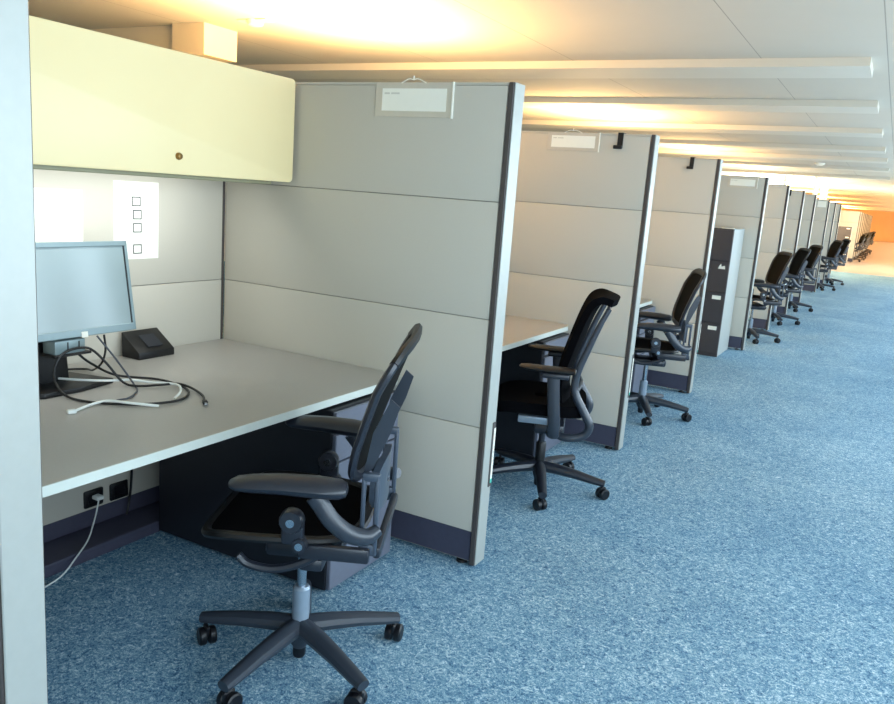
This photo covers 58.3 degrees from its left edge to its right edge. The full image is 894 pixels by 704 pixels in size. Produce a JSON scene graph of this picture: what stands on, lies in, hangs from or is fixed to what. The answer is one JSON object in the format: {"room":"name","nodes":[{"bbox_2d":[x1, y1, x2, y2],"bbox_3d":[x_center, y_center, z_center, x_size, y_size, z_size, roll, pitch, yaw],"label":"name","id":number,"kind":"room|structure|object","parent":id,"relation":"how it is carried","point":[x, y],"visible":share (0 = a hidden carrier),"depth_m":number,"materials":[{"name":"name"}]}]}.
{"room":"open-plan office","nodes":[
{"label":"open-plan office","id":0,"kind":"room"},
{"bbox_2d":[224,182,225,260],"bbox_3d":[9.573,-6.659,37.844,0.100,2.600,85.000,10,13,28],"label":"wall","id":1,"kind":"structure","parent":0,"point":[225,182],"depth_m":14.03,"materials":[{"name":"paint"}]},
{"bbox_2d":[29,0,893,211],"bbox_3d":[14.700,-7.061,34.895,11.450,0.080,85.000,10,13,28],"label":"ceiling","id":2,"kind":"structure","parent":0,"point":[302,31],"depth_m":5.96,"materials":[{"name":"white paint"}]},
{"bbox_2d":[88,26,171,49],"bbox_3d":[-4.269,-2.886,7.595,5.130,0.180,0.290,10,13,28],"label":"trim","id":3,"kind":"structure","parent":2,"relation":"attached to","point":[161,36],"depth_m":6.43,"materials":[{"name":"paint"}]},
{"bbox_2d":[172,22,236,61],"bbox_3d":[-1.903,-2.427,6.301,0.340,0.230,0.350,10,13,28],"label":"column","id":4,"kind":"structure","parent":2,"relation":"attached to","point":[202,39],"depth_m":6.17,"materials":[{"name":"paint"}]},
{"bbox_2d":[237,18,274,27],"bbox_3d":[-1.393,-2.390,5.829,0.280,0.045,0.124,10,13,28],"label":"smoke detector","id":5,"kind":"object","parent":2,"relation":"attached to","point":[253,22],"visible":1,"depth_m":5.79,"materials":[{"name":"paint"}]},
{"bbox_2d":[237,57,872,78],"bbox_3d":[-1.278,-2.819,8.059,9.930,0.060,0.520,10,13,28],"label":"beam","id":6,"kind":"structure","parent":2,"relation":"attached to","point":[830,67],"depth_m":6.58,"materials":[{"name":"paint"}]},
{"bbox_2d":[523,97,878,113],"bbox_3d":[-0.199,-3.121,9.976,9.930,0.060,0.520,10,13,28],"label":"ceiling light","id":7,"kind":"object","parent":2,"relation":"attached to","point":[683,104],"depth_m":8.28,"materials":[{"name":"paint"}]},
{"bbox_2d":[522,120,882,137],"bbox_3d":[1.016,-3.462,12.134,9.930,0.060,0.520,10,13,28],"label":"trim","id":8,"kind":"structure","parent":2,"relation":"attached to","point":[669,127],"depth_m":10.63,"materials":[{"name":"paint"}]},
{"bbox_2d":[659,139,885,153],"bbox_3d":[2.279,-3.816,14.378,9.930,0.060,0.520,10,13,28],"label":"trim","id":9,"kind":"structure","parent":2,"relation":"attached to","point":[692,143],"depth_m":12.65,"materials":[{"name":"paint"}]},
{"bbox_2d":[658,149,887,163],"bbox_3d":[3.397,-4.129,16.364,9.930,0.060,0.520,10,13,28],"label":"trim","id":10,"kind":"structure","parent":2,"relation":"attached to","point":[660,151],"depth_m":14.75,"materials":[{"name":"paint"}]},
{"bbox_2d":[723,161,888,172],"bbox_3d":[4.733,-4.504,18.738,9.930,0.060,0.520,10,13,28],"label":"trim","id":11,"kind":"structure","parent":2,"relation":"attached to","point":[740,163],"depth_m":16.99,"materials":[{"name":"paint"}]},
{"bbox_2d":[722,169,890,180],"bbox_3d":[6.434,-4.981,21.760,9.930,0.060,0.520,10,13,28],"label":"trim","id":12,"kind":"structure","parent":2,"relation":"attached to","point":[723,170],"depth_m":20.14,"materials":[{"name":"paint"}]},
{"bbox_2d":[45,241,893,703],"bbox_3d":[14.506,-4.439,35.418,11.450,0.080,85.000,10,13,28],"label":"floor","id":13,"kind":"structure","parent":0,"point":[741,551],"depth_m":3.14,"materials":[{"name":"carpet"}]},
{"bbox_2d":[0,0,47,703],"bbox_3d":[-1.353,0.104,1.729,1.390,1.882,0.091,10,13,28],"label":"wall","id":14,"kind":"structure","parent":13,"relation":"on","point":[23,649],"depth_m":1.38,"materials":[{"name":"paint"}]},
{"bbox_2d":[45,494,103,587],"bbox_3d":[-1.414,0.717,2.991,0.075,0.182,0.560,5,11,3],"label":"cable","id":15,"kind":"object","parent":13,"relation":"on","point":[97,497],"visible":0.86,"depth_m":3.12,"materials":[{"name":"white plastic"}]},
{"bbox_2d":[33,169,224,543],"bbox_3d":[-1.521,-0.154,2.913,0.085,1.861,1.867,10,13,28],"label":"panel","id":16,"kind":"object","parent":13,"relation":"on","point":[178,292],"visible":0.27,"depth_m":3.38,"materials":[{"name":"fabric"}]},
{"bbox_2d":[34,188,82,241],"bbox_3d":[-1.423,-0.436,2.907,0.002,0.308,0.234,10,13,28],"label":"paper","id":17,"kind":"object","parent":16,"relation":"attached to","point":[58,212],"visible":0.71,"depth_m":2.91,"materials":[{"name":"paper"}]},
{"bbox_2d":[83,487,102,508],"bbox_3d":[-1.427,0.589,3.238,0.010,0.072,0.088,10,13,28],"label":"power outlet","id":18,"kind":"object","parent":16,"relation":"attached to","point":[89,502],"visible":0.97,"depth_m":3.23,"materials":[{"name":"black plastic"}]},
{"bbox_2d":[88,492,99,504],"bbox_3d":[-1.425,0.590,3.236,0.004,0.040,0.054,10,13,28],"label":"socket","id":19,"kind":"object","parent":18,"relation":"attached to","point":[91,501],"depth_m":3.23,"materials":[{"name":"plastic"}]},
{"bbox_2d":[44,501,160,577],"bbox_3d":[-1.476,0.771,3.035,0.169,0.050,1.856,10,13,28],"label":"baseboard","id":20,"kind":"structure","parent":16,"relation":"attached to","point":[109,535],"depth_m":3.16,"materials":[{"name":"black plastic"}]},
{"bbox_2d":[109,479,127,500],"bbox_3d":[-1.368,0.576,3.344,0.010,0.072,0.088,10,13,28],"label":"power outlet","id":21,"kind":"object","parent":16,"relation":"attached to","point":[117,490],"visible":1,"depth_m":3.34,"materials":[{"name":"black plastic"}]},
{"bbox_2d":[114,484,124,495],"bbox_3d":[-1.366,0.577,3.342,0.004,0.040,0.054,10,13,28],"label":"socket","id":22,"kind":"object","parent":21,"relation":"attached to","point":[119,489],"depth_m":3.34,"materials":[{"name":"plastic"}]},
{"bbox_2d":[126,469,132,514],"bbox_3d":[-1.320,0.370,3.327,0.014,0.636,0.052,7,11,11],"label":"cable","id":23,"kind":"object","parent":16,"relation":"attached to","point":[131,471],"visible":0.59,"depth_m":3.38,"materials":[{"name":"black plastic"}]},
{"bbox_2d":[113,180,157,258],"bbox_3d":[-1.244,-0.527,3.212,0.002,0.307,0.218,10,13,28],"label":"paper","id":24,"kind":"object","parent":16,"relation":"attached to","point":[135,204],"visible":0.99,"depth_m":3.21,"materials":[{"name":"paper"}]},
{"bbox_2d":[29,15,295,181],"bbox_3d":[-1.246,-0.829,2.663,0.411,0.418,1.836,10,13,28],"label":"overhead cabinet","id":25,"kind":"object","parent":16,"relation":"attached to","point":[99,100],"visible":1,"depth_m":2.71,"materials":[{"name":"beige metal"}]},
{"bbox_2d":[33,164,270,183],"bbox_3d":[-1.201,-0.607,2.671,0.155,0.016,1.650,10,13,28],"label":"light","id":26,"kind":"object","parent":25,"relation":"attached to","point":[42,167],"visible":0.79,"depth_m":2.78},
{"bbox_2d":[40,339,397,497],"bbox_3d":[-1.076,0.501,2.780,1.012,0.735,1.837,10,13,28],"label":"desk","id":27,"kind":"object","parent":13,"relation":"on","point":[246,388],"visible":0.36,"depth_m":2.65,"materials":[{"name":"laminate"}]},
{"bbox_2d":[35,241,135,398],"bbox_3d":[-1.318,-0.123,2.680,0.244,0.491,0.554,10,13,28],"label":"monitor","id":28,"kind":"object","parent":27,"relation":"on","point":[84,289],"visible":0.77,"depth_m":2.70,"materials":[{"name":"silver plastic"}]},
{"bbox_2d":[68,334,106,370],"bbox_3d":[-1.297,0.000,2.888,0.231,0.169,0.123,6,11,10],"label":"cable","id":29,"kind":"object","parent":27,"relation":"on","point":[104,337],"visible":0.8,"depth_m":2.84,"materials":[{"name":"black plastic"}]},
{"bbox_2d":[66,399,158,413],"bbox_3d":[-1.058,0.165,2.532,0.270,0.020,0.089,-3,13,-31],"label":"cable","id":30,"kind":"object","parent":27,"relation":"on","point":[69,411],"visible":1,"depth_m":2.54,"materials":[{"name":"white plastic"}]},
{"bbox_2d":[96,335,137,399],"bbox_3d":[-1.099,0.049,2.717,0.108,0.174,0.264,-4,14,-36],"label":"power cable","id":31,"kind":"object","parent":27,"relation":"on","point":[97,336],"visible":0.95,"depth_m":2.78,"materials":[{"name":"plastic"}]},
{"bbox_2d":[58,377,181,399],"bbox_3d":[-1.170,0.104,2.767,0.559,0.030,0.151,5,11,6],"label":"cable","id":32,"kind":"object","parent":27,"relation":"on","point":[59,378],"visible":0.83,"depth_m":2.75,"materials":[{"name":"plastic"}]},
{"bbox_2d":[53,346,207,405],"bbox_3d":[-1.056,0.054,2.711,0.498,0.168,0.359,2,12,-13],"label":"cable","id":33,"kind":"object","parent":27,"relation":"on","point":[205,402],"visible":0.93,"depth_m":2.73,"materials":[{"name":"black plastic"}]},
{"bbox_2d":[122,327,173,359],"bbox_3d":[-1.221,-0.035,3.277,0.104,0.099,0.180,10,13,28],"label":"telephone","id":34,"kind":"object","parent":27,"relation":"on","point":[149,343],"visible":1,"depth_m":3.25,"materials":[{"name":"black plastic"}]},
{"bbox_2d":[159,390,397,590],"bbox_3d":[-0.694,0.454,3.248,0.885,0.700,0.410,10,13,28],"label":"pedestal","id":35,"kind":"object","parent":13,"relation":"on","point":[193,484],"visible":0.39,"depth_m":3.08,"materials":[{"name":"metal"}]},
{"bbox_2d":[197,323,421,703],"bbox_3d":[-0.444,0.441,2.436,0.670,1.079,0.688,5,11,2],"label":"mesh office chair","id":36,"kind":"object","parent":13,"relation":"on","point":[312,518],"visible":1,"depth_m":2.31,"materials":[{"name":"plastic"}]},
{"bbox_2d":[224,82,524,565],"bbox_3d":[-0.403,-0.161,3.413,1.395,1.882,0.091,10,13,28],"label":"wall","id":37,"kind":"structure","parent":13,"relation":"on","point":[382,227],"depth_m":3.23,"materials":[{"name":"fabric"}]},
{"bbox_2d":[375,76,454,118],"bbox_3d":[-0.129,-0.979,3.075,0.350,0.155,0.010,10,13,28],"label":"sign sleeve","id":38,"kind":"object","parent":37,"relation":"hanging from","point":[433,100],"visible":1,"depth_m":3.07,"materials":[{"name":"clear plastic"}]},
{"bbox_2d":[494,332,569,456],"bbox_3d":[0.244,0.191,4.916,0.885,0.700,0.410,10,13,28],"label":"pedestal","id":39,"kind":"object","parent":13,"relation":"on","point":[511,434],"visible":0.22,"depth_m":4.61,"materials":[{"name":"metal"}]},
{"bbox_2d":[502,315,567,350],"bbox_3d":[-0.138,0.238,4.447,1.012,0.735,1.837,10,13,28],"label":"desk","id":40,"kind":"object","parent":13,"relation":"on","point":[518,331],"visible":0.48,"depth_m":4.64,"materials":[{"name":"laminate"}]},
{"bbox_2d":[492,288,620,510],"bbox_3d":[0.532,0.199,4.093,0.694,1.047,0.688,6,11,9],"label":"office chair","id":41,"kind":"object","parent":13,"relation":"on","point":[547,405],"visible":0.95,"depth_m":3.94,"materials":[{"name":"plastic"}]},
{"bbox_2d":[505,131,659,449],"bbox_3d":[0.535,-0.424,5.080,1.395,1.882,0.091,10,13,28],"label":"wall","id":42,"kind":"structure","parent":13,"relation":"on","point":[581,222],"depth_m":4.85,"materials":[{"name":"fabric"}]},
{"bbox_2d":[546,128,600,151],"bbox_3d":[0.750,-1.264,4.772,0.332,0.132,0.010,10,13,28],"label":"sign sleeve","id":43,"kind":"object","parent":42,"relation":"hanging from","point":[566,140],"visible":1,"depth_m":4.77,"materials":[{"name":"clear plastic"}]},
{"bbox_2d":[613,133,625,148],"bbox_3d":[1.003,-1.226,4.657,0.050,0.092,0.075,10,13,28],"label":"coat hook","id":44,"kind":"object","parent":42,"relation":"attached to","point":[619,145],"visible":0.99,"depth_m":4.63,"materials":[{"name":"black plastic"}]},
{"bbox_2d":[630,305,654,392],"bbox_3d":[1.183,-0.072,6.583,0.885,0.700,0.410,10,13,28],"label":"pedestal","id":45,"kind":"object","parent":13,"relation":"on","point":[637,373],"visible":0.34,"depth_m":6.30,"materials":[{"name":"metal"}]},
{"bbox_2d":[640,298,651,307],"bbox_3d":[0.801,-0.025,6.114,1.012,0.735,1.837,10,13,28],"label":"desk","id":46,"kind":"object","parent":13,"relation":"on","point":[643,302],"visible":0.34,"depth_m":6.43,"materials":[{"name":"laminate"}]},
{"bbox_2d":[628,268,706,425],"bbox_3d":[1.463,-0.074,5.724,0.669,1.079,0.675,6,11,8],"label":"mesh office chair","id":47,"kind":"object","parent":13,"relation":"on","point":[659,351],"visible":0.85,"depth_m":5.69,"materials":[{"name":"plastic"}]},
{"bbox_2d":[641,156,722,392],"bbox_3d":[1.474,-0.688,6.747,1.395,1.882,0.091,10,13,28],"label":"wall","id":48,"kind":"structure","parent":13,"relation":"on","point":[684,202],"depth_m":6.45,"materials":[{"name":"fabric"}]},
{"bbox_2d":[686,157,694,168],"bbox_3d":[1.929,-1.491,6.331,0.050,0.092,0.075,10,13,28],"label":"coat hook","id":49,"kind":"object","parent":48,"relation":"attached to","point":[691,165],"visible":1,"depth_m":6.31,"materials":[{"name":"black plastic"}]},
{"bbox_2d":[697,227,744,356],"bbox_3d":[2.829,-0.666,8.564,0.392,1.327,0.642,10,13,28],"label":"file cabinet","id":50,"kind":"object","parent":13,"relation":"on","point":[726,249],"visible":0.67,"depth_m":8.29,"materials":[{"name":"metal"}]},
{"bbox_2d":[714,174,769,349],"bbox_3d":[2.750,-1.046,9.015,1.395,1.882,0.091,10,13,28],"label":"wall","id":51,"kind":"structure","parent":13,"relation":"on","point":[737,207],"depth_m":8.69,"materials":[{"name":"fabric"}]},
{"bbox_2d":[727,177,758,187],"bbox_3d":[3.172,-1.819,8.602,0.312,0.113,0.008,10,13,28],"label":"sign sleeve","id":52,"kind":"object","parent":51,"relation":"attached to","point":[741,182],"visible":1,"depth_m":8.60,"materials":[{"name":"clear plastic"}]},
{"bbox_2d":[749,184,790,329],"bbox_3d":[3.689,-1.309,10.682,1.395,1.882,0.091,10,13,28],"label":"wall","id":53,"kind":"structure","parent":13,"relation":"on","point":[778,194],"depth_m":10.33,"materials":[{"name":"fabric"}]},
{"bbox_2d":[747,251,792,343],"bbox_3d":[3.691,-0.677,9.574,0.670,1.079,0.675,5,11,4],"label":"mesh office chair","id":54,"kind":"object","parent":13,"relation":"on","point":[776,271],"visible":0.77,"depth_m":9.49,"materials":[{"name":"plastic"}]},
{"bbox_2d":[771,190,805,313],"bbox_3d":[4.627,-1.572,12.349,1.395,1.882,0.091,10,13,28],"label":"wall","id":55,"kind":"structure","parent":13,"relation":"on","point":[796,200],"depth_m":11.96,"materials":[{"name":"fabric"}]},
{"bbox_2d":[771,247,810,325],"bbox_3d":[4.698,-0.950,11.317,0.670,1.079,0.675,5,11,6],"label":"mesh office chair","id":56,"kind":"object","parent":13,"relation":"on","point":[799,262],"visible":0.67,"depth_m":11.21,"materials":[{"name":"plastic"}]},
{"bbox_2d":[790,194,816,301],"bbox_3d":[5.565,-1.835,14.017,1.395,1.882,0.091,10,13,28],"label":"wall","id":57,"kind":"structure","parent":13,"relation":"on","point":[810,200],"depth_m":13.61,"materials":[{"name":"fabric"}]},
{"bbox_2d":[788,245,822,311],"bbox_3d":[5.671,-1.222,13.042,0.671,1.079,0.676,6,11,7],"label":"mesh office chair","id":58,"kind":"object","parent":13,"relation":"on","point":[813,258],"visible":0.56,"depth_m":12.89,"materials":[{"name":"fabric"}]},
{"bbox_2d":[812,177,817,194],"bbox_3d":[9.907,-3.462,21.944,0.060,2.600,0.060,10,13,28],"label":"pole","id":59,"kind":"object","parent":13,"relation":"on","point":[816,178],"visible":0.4,"depth_m":21.71,"materials":[{"name":"white metal"}]},
{"bbox_2d":[802,199,829,291],"bbox_3d":[7.074,-2.258,16.697,1.395,1.882,0.091,10,13,28],"label":"wall","id":60,"kind":"structure","parent":13,"relation":"on","point":[820,218],"depth_m":16.34,"materials":[{"name":"fabric"}]},
{"bbox_2d":[817,201,826,206],"bbox_3d":[7.595,-2.995,16.236,0.160,0.120,0.002,10,13,28],"label":"note","id":61,"kind":"object","parent":60,"relation":"attached to","point":[820,203],"visible":1,"depth_m":16.23,"materials":[{"name":"white paper"}]},
{"bbox_2d":[815,179,819,194],"bbox_3d":[10.373,-3.602,22.818,0.060,2.600,0.060,10,13,28],"label":"pole","id":62,"kind":"object","parent":13,"relation":"on","point":[818,180],"visible":0.22,"depth_m":22.58,"materials":[{"name":"white metal"}]},
{"bbox_2d":[819,182,823,198],"bbox_3d":[11.231,-3.850,24.381,0.060,2.600,0.060,10,13,28],"label":"pole","id":63,"kind":"object","parent":13,"relation":"on","point":[822,185],"visible":0.28,"depth_m":24.15,"materials":[{"name":"white metal"}]},
{"bbox_2d":[822,183,825,199],"bbox_3d":[11.704,-3.989,25.251,0.060,2.600,0.060,10,13,28],"label":"pole","id":64,"kind":"object","parent":13,"relation":"on","point":[824,188],"visible":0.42,"depth_m":25.02,"materials":[{"name":"white metal"}]},
{"bbox_2d":[824,185,828,199],"bbox_3d":[12.277,-4.154,26.293,0.060,2.600,0.060,10,13,28],"label":"pole","id":65,"kind":"object","parent":13,"relation":"on","point":[827,186],"visible":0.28,"depth_m":26.06,"materials":[{"name":"white metal"}]},
{"bbox_2d":[818,202,836,282],"bbox_3d":[8.013,-2.521,18.365,1.395,1.882,0.091,10,13,28],"label":"wall","id":66,"kind":"structure","parent":13,"relation":"on","point":[832,208],"depth_m":17.99,"materials":[{"name":"fabric"}]},
{"bbox_2d":[816,240,842,290],"bbox_3d":[8.074,-1.886,17.260,0.670,1.079,0.675,5,11,4],"label":"mesh office chair","id":67,"kind":"object","parent":13,"relation":"on","point":[834,249],"visible":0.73,"depth_m":17.17,"materials":[{"name":"fabric"}]},
{"bbox_2d":[825,204,841,280],"bbox_3d":[8.951,-2.784,20.032,1.395,1.882,0.091,10,13,28],"label":"wall","id":68,"kind":"structure","parent":13,"relation":"on","point":[838,206],"depth_m":19.61,"materials":[{"name":"fabric"}]},
{"bbox_2d":[824,239,850,284],"bbox_3d":[9.076,-2.142,18.915,0.670,1.079,0.675,5,11,6],"label":"mesh office chair","id":69,"kind":"object","parent":13,"relation":"on","point":[844,248],"visible":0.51,"depth_m":18.79,"materials":[{"name":"plastic"}]},
{"bbox_2d":[835,226,852,261],"bbox_3d":[14.642,-4.000,29.728,0.520,1.300,0.712,10,13,28],"label":"cabinet","id":70,"kind":"object","parent":13,"relation":"on","point":[844,232],"visible":0.46,"depth_m":29.37,"materials":[{"name":"metal"}]},
{"bbox_2d":[839,210,860,261],"bbox_3d":[14.659,-4.386,30.177,1.390,1.882,0.091,10,13,28],"label":"wall","id":71,"kind":"structure","parent":13,"relation":"on","point":[847,218],"depth_m":29.87,"materials":[{"name":"fabric"}]},
{"bbox_2d":[853,212,862,259],"bbox_3d":[15.597,-4.649,31.844,1.390,1.882,0.091,10,13,28],"label":"wall","id":72,"kind":"structure","parent":13,"relation":"on","point":[858,233],"depth_m":31.48,"materials":[{"name":"fabric"}]},
{"bbox_2d":[853,234,866,261],"bbox_3d":[15.636,-4.026,30.793,0.670,1.079,0.688,7,12,12],"label":"mesh office chair","id":73,"kind":"object","parent":13,"relation":"on","point":[861,240],"visible":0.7,"depth_m":30.57,"materials":[{"name":"fabric"}]},
{"bbox_2d":[856,213,864,255],"bbox_3d":[16.535,-4.912,33.511,1.390,1.882,0.091,10,13,28],"label":"wall","id":74,"kind":"structure","parent":13,"relation":"on","point":[863,213],"depth_m":33.10,"materials":[{"name":"fabric"}]},
{"bbox_2d":[859,214,865,253],"bbox_3d":[17.474,-5.175,35.178,1.390,1.882,0.091,10,13,28],"label":"wall","id":75,"kind":"structure","parent":13,"relation":"on","point":[865,214],"depth_m":34.75,"materials":[{"name":"fabric"}]},
{"bbox_2d":[855,233,869,259],"bbox_3d":[16.626,-4.279,32.430,0.670,1.079,0.688,5,11,6],"label":"mesh office chair","id":76,"kind":"object","parent":13,"relation":"on","point":[866,238],"visible":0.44,"depth_m":32.26,"materials":[{"name":"plastic"}]},
{"bbox_2d":[860,214,867,252],"bbox_3d":[18.412,-5.438,36.846,1.390,1.882,0.091,10,13,28],"label":"wall","id":77,"kind":"structure","parent":13,"relation":"on","point":[866,214],"depth_m":36.42,"materials":[{"name":"fabric"}]},
{"bbox_2d":[858,233,870,258],"bbox_3d":[17.546,-4.545,34.105,0.670,1.079,0.688,4,11,0],"label":"mesh office chair","id":78,"kind":"object","parent":13,"relation":"on","point":[865,233],"visible":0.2,"depth_m":33.87,"materials":[{"name":"plastic"}]},
{"bbox_2d":[863,232,874,253],"bbox_3d":[20.378,-5.331,39.097,0.670,1.079,0.688,4,11,0],"label":"mesh office chair","id":79,"kind":"object","parent":13,"relation":"on","point":[873,234],"visible":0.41,"depth_m":38.91,"materials":[{"name":"plastic"}]},
{"bbox_2d":[841,208,893,241],"bbox_3d":[35.279,-11.548,71.890,11.450,2.600,0.100,10,13,28],"label":"wall","id":80,"kind":"structure","parent":0,"point":[882,223],"depth_m":70.31,"materials":[{"name":"paint"}]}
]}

